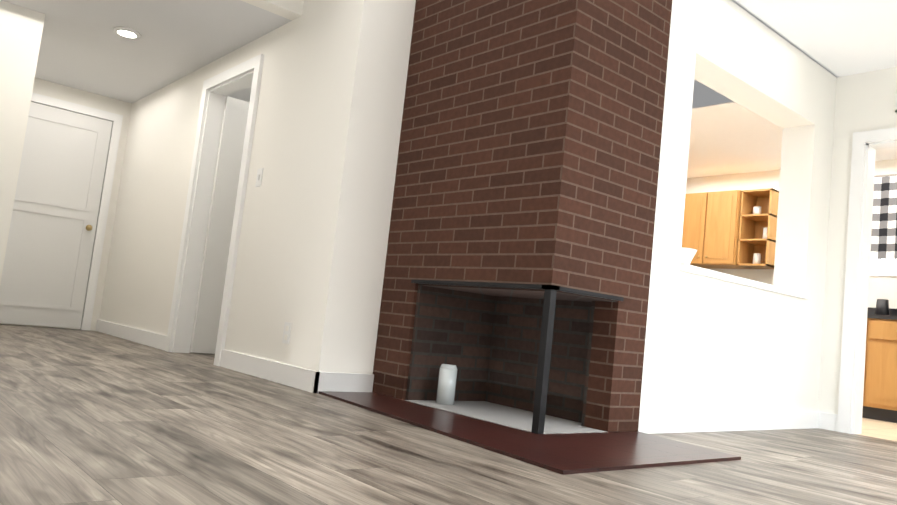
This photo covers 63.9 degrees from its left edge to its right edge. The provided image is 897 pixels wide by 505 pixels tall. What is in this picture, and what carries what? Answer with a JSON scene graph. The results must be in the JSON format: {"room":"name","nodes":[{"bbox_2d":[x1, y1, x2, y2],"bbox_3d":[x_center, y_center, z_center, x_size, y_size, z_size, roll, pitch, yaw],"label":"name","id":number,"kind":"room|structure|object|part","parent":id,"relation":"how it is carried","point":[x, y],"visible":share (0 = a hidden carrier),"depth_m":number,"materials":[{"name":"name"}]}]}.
{"room":"living room","nodes":[
{"label":"living room","id":0,"kind":"room"},
{"bbox_2d":[0,0,44,282],"bbox_3d":[-3.626,-0.663,4.000,2.150,2.150,0.120,11,-7,-40],"label":"wall","id":1,"kind":"structure","parent":0,"point":[21,29],"depth_m":4.62,"materials":[{"name":"white paint"}]},
{"bbox_2d":[0,78,131,330],"bbox_3d":[-3.558,-0.423,6.394,1.330,2.150,0.120,11,-7,-40],"label":"wall","id":2,"kind":"structure","parent":0,"point":[73,95],"depth_m":6.63,"materials":[{"name":"white paint"}]},
{"bbox_2d":[0,93,122,330],"bbox_3d":[-3.506,-0.356,6.295,0.980,2.010,0.098,11,-7,-40],"label":"door","id":3,"kind":"structure","parent":2,"relation":"attached to","point":[52,259],"depth_m":6.38,"materials":[{"name":"white paint"}]},
{"bbox_2d":[2,0,291,102],"bbox_3d":[-3.177,-1.778,4.665,3.360,0.280,3.260,11,-7,-40],"label":"ceiling","id":4,"kind":"structure","parent":0,"point":[84,46],"depth_m":5.01,"materials":[{"name":"white paint"}]},
{"bbox_2d":[113,27,140,38],"bbox_3d":[-2.198,-1.500,4.918,0.180,0.014,0.180,11,-7,-40],"label":"recessed light","id":5,"kind":"object","parent":4,"relation":"in","point":[127,32],"visible":0.96,"depth_m":4.89,"materials":[{"name":"white plastic"}]},
{"bbox_2d":[224,86,251,104],"bbox_3d":[-1.681,-1.570,6.088,0.780,0.100,3.030,11,-7,-40],"label":"ceiling","id":6,"kind":"structure","parent":0,"point":[244,94],"depth_m":6.76,"materials":[{"name":"white paint"}]},
{"bbox_2d":[99,0,383,372],"bbox_3d":[-1.773,-0.434,5.241,0.120,2.330,3.950,11,-7,-40],"label":"wall","id":7,"kind":"structure","parent":0,"point":[297,237],"depth_m":4.21,"materials":[{"name":"white paint"}]},
{"bbox_2d":[95,319,166,349],"bbox_3d":[-2.621,0.662,5.887,0.016,0.105,1.855,11,-7,-40],"label":"baseboard","id":8,"kind":"structure","parent":7,"relation":"attached to","point":[148,338],"depth_m":5.77,"materials":[{"name":"white paint"}]},
{"bbox_2d":[165,54,263,365],"bbox_3d":[-1.283,-0.222,5.191,0.904,2.005,0.950,11,-7,-40],"label":"door frame","id":9,"kind":"structure","parent":7,"relation":"attached to","point":[218,89],"depth_m":5.24,"materials":[{"name":"white paint"}]},
{"bbox_3d":[-1.444,-0.169,5.481,0.760,1.900,0.108,11,-7,-40],"label":"white door leaf trim","id":10,"kind":"part","parent":9,"relation":"part of","materials":[{"name":"white wood"}]},
{"bbox_2d":[255,168,262,186],"bbox_3d":[-1.170,-0.463,4.434,0.012,0.114,0.070,11,-7,-40],"label":"light switch","id":11,"kind":"object","parent":7,"relation":"attached to","point":[259,177],"visible":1,"depth_m":4.43,"materials":[{"name":"white plastic"}]},
{"bbox_2d":[220,349,318,392],"bbox_3d":[-1.029,0.650,4.016,0.016,0.105,1.161,11,-7,-40],"label":"baseboard","id":12,"kind":"structure","parent":7,"relation":"attached to","point":[285,374],"depth_m":3.93,"materials":[{"name":"white paint"}]},
{"bbox_2d":[282,322,291,343],"bbox_3d":[-0.876,0.435,3.892,0.007,0.114,0.070,11,-7,-40],"label":"outlet","id":13,"kind":"object","parent":7,"relation":"attached to","point":[286,333],"visible":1,"depth_m":3.88,"materials":[{"name":"white plastic"}]},
{"bbox_2d":[315,372,373,392],"bbox_3d":[-0.527,0.673,3.691,0.330,0.105,0.016,11,-7,-40],"label":"baseboard","id":14,"kind":"structure","parent":7,"relation":"attached to","point":[328,381],"depth_m":3.68,"materials":[{"name":"white paint"}]},
{"bbox_2d":[241,0,303,19],"bbox_3d":[-1.721,-1.666,3.684,2.150,0.180,0.120,11,-7,-40],"label":"header beam","id":15,"kind":"structure","parent":0,"point":[290,9],"depth_m":4.27,"materials":[{"name":"white paint"}]},
{"bbox_2d":[339,0,415,373],"bbox_3d":[-0.687,-0.414,4.254,0.260,2.330,1.040,11,-7,-40],"label":"wall","id":16,"kind":"structure","parent":0,"point":[372,226],"depth_m":3.83,"materials":[{"name":"white paint"}]},
{"bbox_2d":[0,324,896,504],"bbox_3d":[-0.787,0.716,3.565,6.270,0.060,8.010,11,-7,-40],"label":"floor","id":17,"kind":"structure","parent":0,"point":[88,417],"depth_m":2.26,"materials":[{"name":"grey wood"}]},
{"bbox_2d":[372,0,671,433],"bbox_3d":[0.356,-0.358,3.675,0.694,2.330,1.194,11,-7,-40],"label":"fireplace column","id":18,"kind":"structure","parent":17,"relation":"on","point":[516,281],"depth_m":3.36,"materials":[{"name":"brick"}]},
{"bbox_2d":[436,364,457,404],"bbox_3d":[-0.007,0.659,3.605,0.090,0.195,0.089,11,-7,-40],"label":"candle","id":19,"kind":"object","parent":18,"relation":"on","point":[446,388],"visible":1,"depth_m":3.57,"materials":[{"name":"white wax"}]},
{"bbox_2d":[319,391,740,474],"bbox_3d":[0.234,0.753,3.199,1.170,0.012,1.710,11,-7,-40],"label":"hearth","id":20,"kind":"object","parent":17,"relation":"on","point":[568,453],"depth_m":2.63,"materials":[{"name":"brown stone"}]},
{"bbox_2d":[640,0,836,410],"bbox_3d":[1.721,-0.160,4.211,2.110,2.330,0.205,11,-7,-40],"label":"wall","id":21,"kind":"structure","parent":0,"point":[712,344],"depth_m":4.03,"materials":[{"name":"white paint"}]},
{"bbox_2d":[638,411,826,433],"bbox_3d":[1.630,0.932,3.982,1.990,0.105,0.016,11,-7,-40],"label":"baseboard","id":22,"kind":"structure","parent":21,"relation":"attached to","point":[650,422],"depth_m":3.84,"materials":[{"name":"white paint"}]},
{"bbox_2d":[680,264,808,298],"bbox_3d":[1.630,0.175,4.135,1.430,0.034,0.260,11,-7,-40],"label":"sill","id":23,"kind":"structure","parent":21,"relation":"on","point":[729,278],"depth_m":3.95,"materials":[{"name":"white paint"}]},
{"bbox_2d":[680,247,696,264],"bbox_3d":[1.218,0.030,3.785,0.170,0.095,0.170,11,-7,-40],"label":"bowl","id":24,"kind":"object","parent":23,"relation":"on","point":[687,255],"visible":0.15,"depth_m":3.72,"materials":[{"name":"white plastic"}]},
{"bbox_2d":[686,159,896,308],"bbox_3d":[3.773,0.309,6.771,0.120,2.330,4.840,11,-7,-40],"label":"wall","id":25,"kind":"structure","parent":0,"point":[882,287],"depth_m":7.44,"materials":[{"name":"white paint"}]},
{"bbox_2d":[682,190,748,268],"bbox_3d":[2.820,-0.233,7.644,0.354,0.770,0.680,11,-7,-40],"label":"upper cabinet","id":26,"kind":"object","parent":25,"relation":"attached to","point":[711,224],"visible":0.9,"depth_m":7.45,"materials":[{"name":"brown wood"}]},
{"bbox_2d":[737,188,778,268],"bbox_3d":[3.167,-0.232,7.277,0.300,0.770,0.310,11,-7,-40],"label":"shelf","id":27,"kind":"object","parent":25,"relation":"attached to","point":[757,229],"visible":0.83,"depth_m":7.30,"materials":[{"name":"brown wood"}]},
{"bbox_2d":[867,307,896,314],"bbox_3d":[3.228,0.554,7.242,0.020,0.100,3.166,11,-7,-40],"label":"backsplash","id":28,"kind":"structure","parent":25,"relation":"attached to","point":[871,311],"depth_m":6.40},
{"bbox_2d":[869,259,896,276],"bbox_3d":[4.050,-0.237,6.511,0.072,0.920,0.580,11,-7,-40],"label":"kitchen window","id":29,"kind":"structure","parent":25,"relation":"in","point":[883,267],"depth_m":6.54,"materials":[{"name":"white paint"}]},
{"bbox_2d":[870,174,896,258],"bbox_3d":[3.989,-0.326,6.487,0.024,0.778,0.660,11,-7,-40],"label":"curtain","id":30,"kind":"object","parent":29,"relation":"hanging from","point":[884,233],"visible":0.62,"depth_m":6.52,"materials":[{"name":"multicoloured fabric"}]},
{"bbox_2d":[687,0,896,177],"bbox_3d":[1.040,-1.505,3.754,8.630,0.100,5.910,11,-7,-40],"label":"ceiling","id":31,"kind":"structure","parent":0,"point":[840,38],"depth_m":4.55,"materials":[{"name":"white paint"}]},
{"bbox_2d":[818,67,896,413],"bbox_3d":[3.329,-0.023,3.842,0.120,2.330,2.850,11,-7,-40],"label":"wall","id":32,"kind":"structure","parent":0,"point":[865,101],"depth_m":4.67,"materials":[{"name":"white paint"}]},
{"bbox_2d":[837,127,896,433],"bbox_3d":[2.861,0.179,4.329,0.145,1.925,0.830,11,-7,-40],"label":"door frame","id":33,"kind":"structure","parent":32,"relation":"attached to","point":[866,145],"depth_m":4.57,"materials":[{"name":"white paint"}]},
{"bbox_2d":[895,91,896,111],"bbox_3d":[2.926,-0.954,4.424,0.008,0.140,0.310,11,-7,-40],"label":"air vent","id":34,"kind":"object","parent":32,"relation":"in","point":[896,103],"visible":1,"depth_m":4.54,"materials":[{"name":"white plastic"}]},
{"bbox_2d":[857,418,896,440],"bbox_3d":[2.801,1.332,5.939,2.360,0.060,4.840,11,-7,-40],"label":"floor","id":35,"kind":"structure","parent":0,"point":[880,429],"depth_m":5.00,"materials":[{"name":"beige tile"}]},
{"bbox_2d":[862,315,869,417],"bbox_3d":[3.388,1.001,6.486,0.620,0.825,0.905,11,-7,-40],"label":"base cabinet","id":36,"kind":"object","parent":35,"relation":"on","point":[868,316],"depth_m":5.97,"materials":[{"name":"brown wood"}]},
{"bbox_2d":[866,315,896,422],"bbox_3d":[3.828,0.998,5.969,0.620,0.825,0.452,11,-7,-40],"label":"base cabinet","id":37,"kind":"object","parent":35,"relation":"on","point":[880,391],"depth_m":5.86,"materials":[{"name":"brown wood"}]},
{"bbox_2d":[882,315,896,318],"bbox_3d":[2.997,0.578,7.040,0.621,0.035,3.176,11,-7,-40],"label":"countertop","id":38,"kind":"structure","parent":37,"relation":"on","point":[883,316],"depth_m":5.86,"materials":[{"name":"black stone"}]},
{"bbox_2d":[875,299,888,314],"bbox_3d":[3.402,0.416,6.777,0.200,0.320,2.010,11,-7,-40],"label":"canister","id":39,"kind":"object","parent":38,"relation":"on","point":[882,306],"depth_m":6.26,"materials":[{"name":"grey metal"}]}
]}

